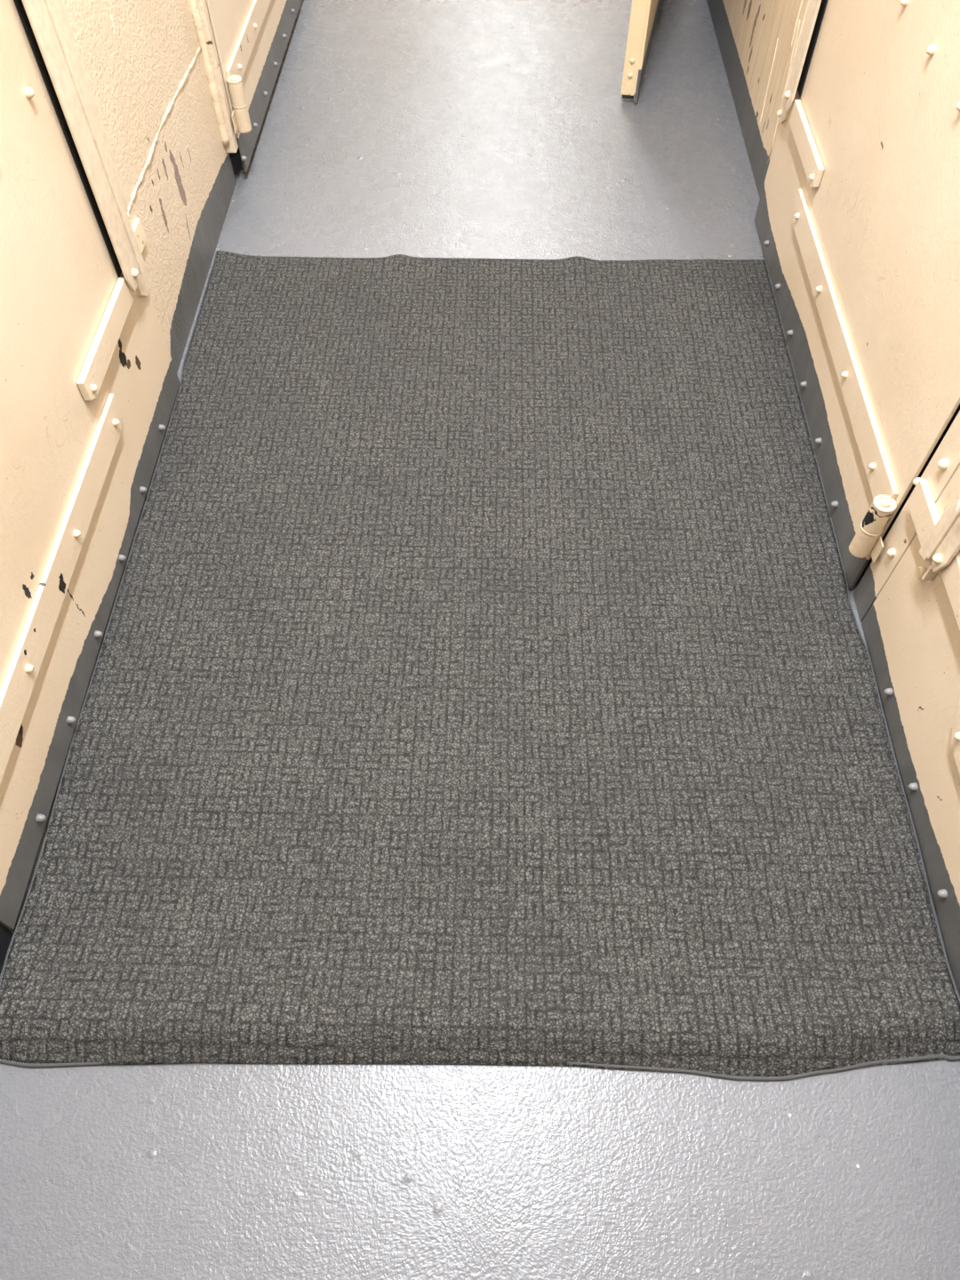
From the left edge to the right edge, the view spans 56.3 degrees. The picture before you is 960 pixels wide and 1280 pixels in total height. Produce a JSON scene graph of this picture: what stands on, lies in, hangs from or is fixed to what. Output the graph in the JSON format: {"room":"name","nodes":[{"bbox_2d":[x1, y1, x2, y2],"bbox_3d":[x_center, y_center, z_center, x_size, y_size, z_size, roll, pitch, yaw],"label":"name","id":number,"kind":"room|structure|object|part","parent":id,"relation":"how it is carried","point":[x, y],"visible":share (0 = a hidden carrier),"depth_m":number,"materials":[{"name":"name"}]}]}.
{"room":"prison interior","nodes":[
{"label":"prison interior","id":0,"kind":"room"},
{"bbox_2d":[0,0,238,975],"bbox_3d":[-0.658,-3.639,2.230,0.127,3.000,14.500,1,56,1],"label":"wall","id":1,"kind":"structure","parent":0,"point":[149,71],"depth_m":1.92,"materials":[{"name":"paint"}]},
{"bbox_2d":[13,0,149,296],"bbox_3d":[-0.669,-1.175,1.046,0.046,1.748,0.228,-11,57,-7],"label":"door frame","id":2,"kind":"structure","parent":1,"relation":"attached to","point":[40,20],"depth_m":1.46,"materials":[{"name":"beige paint"}]},
{"bbox_3d":[-0.679,-1.246,1.020,0.005,1.625,0.145,1,56,1],"label":"plate","id":3,"kind":"part","parent":1,"relation":"part of","materials":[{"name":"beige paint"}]},
{"bbox_2d":[0,0,180,929],"bbox_3d":[-0.665,-0.611,0.815,0.028,1.985,1.206,1,56,1],"label":"door","id":4,"kind":"structure","parent":1,"relation":"in","point":[90,382],"depth_m":1.40,"materials":[{"name":"paint"}]},
{"bbox_2d":[206,0,301,171],"bbox_3d":[-0.602,-2.296,1.925,0.045,1.974,1.230,1,56,1],"label":"door","id":5,"kind":"structure","parent":1,"relation":"in","point":[252,37],"depth_m":2.42,"materials":[{"name":"paint"}]},
{"bbox_2d":[231,105,251,134],"bbox_3d":[-0.612,-1.337,2.306,0.037,0.062,0.052,1,56,1],"label":"hinge","id":6,"kind":"object","parent":5,"relation":"attached to","point":[240,116],"depth_m":2.30,"materials":[{"name":"beige paint"}]},
{"bbox_2d":[0,0,959,1279],"bbox_3d":[0.093,-2.764,3.522,4.000,0.120,14.500,1,56,1],"label":"floor","id":7,"kind":"structure","parent":0,"point":[480,129],"depth_m":1.21,"materials":[{"name":"grey paint"}]},
{"bbox_2d":[0,250,959,1080],"bbox_3d":[0.009,-0.188,1.723,1.384,0.035,1.863,1,56,1],"label":"mat","id":8,"kind":"object","parent":7,"relation":"on","point":[483,674],"visible":1,"depth_m":1.52,"materials":[{"name":"grey carpet"}]},
{"bbox_2d":[706,0,807,198],"bbox_3d":[0.839,-3.612,2.212,0.102,3.000,14.500,1,56,1],"label":"wall","id":9,"kind":"structure","parent":0,"point":[756,39],"depth_m":2.43,"materials":[{"name":"paint"}]},
{"bbox_2d":[620,0,662,103],"bbox_3d":[0.578,-2.636,2.162,0.060,1.994,1.202,11,57,7],"label":"door","id":10,"kind":"structure","parent":9,"relation":"in","point":[644,13],"depth_m":2.57,"materials":[{"name":"paint"}]},
{"bbox_2d":[776,0,828,123],"bbox_3d":[0.709,-1.679,1.378,0.054,1.744,0.128,1,56,1],"label":"door frame","id":11,"kind":"structure","parent":9,"relation":"attached to","point":[814,12],"depth_m":1.94,"materials":[{"name":"beige paint"}]},
{"bbox_2d":[754,0,959,589],"bbox_3d":[0.686,-1.136,1.169,0.045,1.995,1.236,1,56,1],"label":"door","id":12,"kind":"structure","parent":9,"relation":"in","point":[857,218],"depth_m":1.59,"materials":[{"name":"paint"}]},
{"bbox_2d":[848,525,884,563],"bbox_3d":[0.670,-0.169,1.558,0.037,0.062,0.052,1,56,1],"label":"hinge","id":13,"kind":"object","parent":12,"relation":"attached to","point":[867,542],"depth_m":1.55,"materials":[{"name":"beige paint"}]},
{"bbox_2d":[860,521,883,535],"bbox_3d":[0.670,-0.193,1.535,0.039,0.004,0.039,1,56,1],"label":"washer","id":14,"kind":"object","parent":12,"relation":"in","point":[865,530],"depth_m":1.52,"materials":[{"name":"beige paint"}]},
{"bbox_2d":[853,410,959,622],"bbox_3d":[0.691,-0.564,0.781,0.066,2.020,0.198,1,56,1],"label":"door frame","id":15,"kind":"structure","parent":9,"relation":"attached to","point":[919,516],"depth_m":1.38,"materials":[{"name":"paint"}]},
{"bbox_2d":[861,464,959,996],"bbox_3d":[0.674,-0.081,0.471,0.028,1.996,1.206,1,56,1],"label":"door","id":16,"kind":"structure","parent":9,"relation":"in","point":[911,629],"depth_m":1.38,"materials":[{"name":"paint"}]}
]}

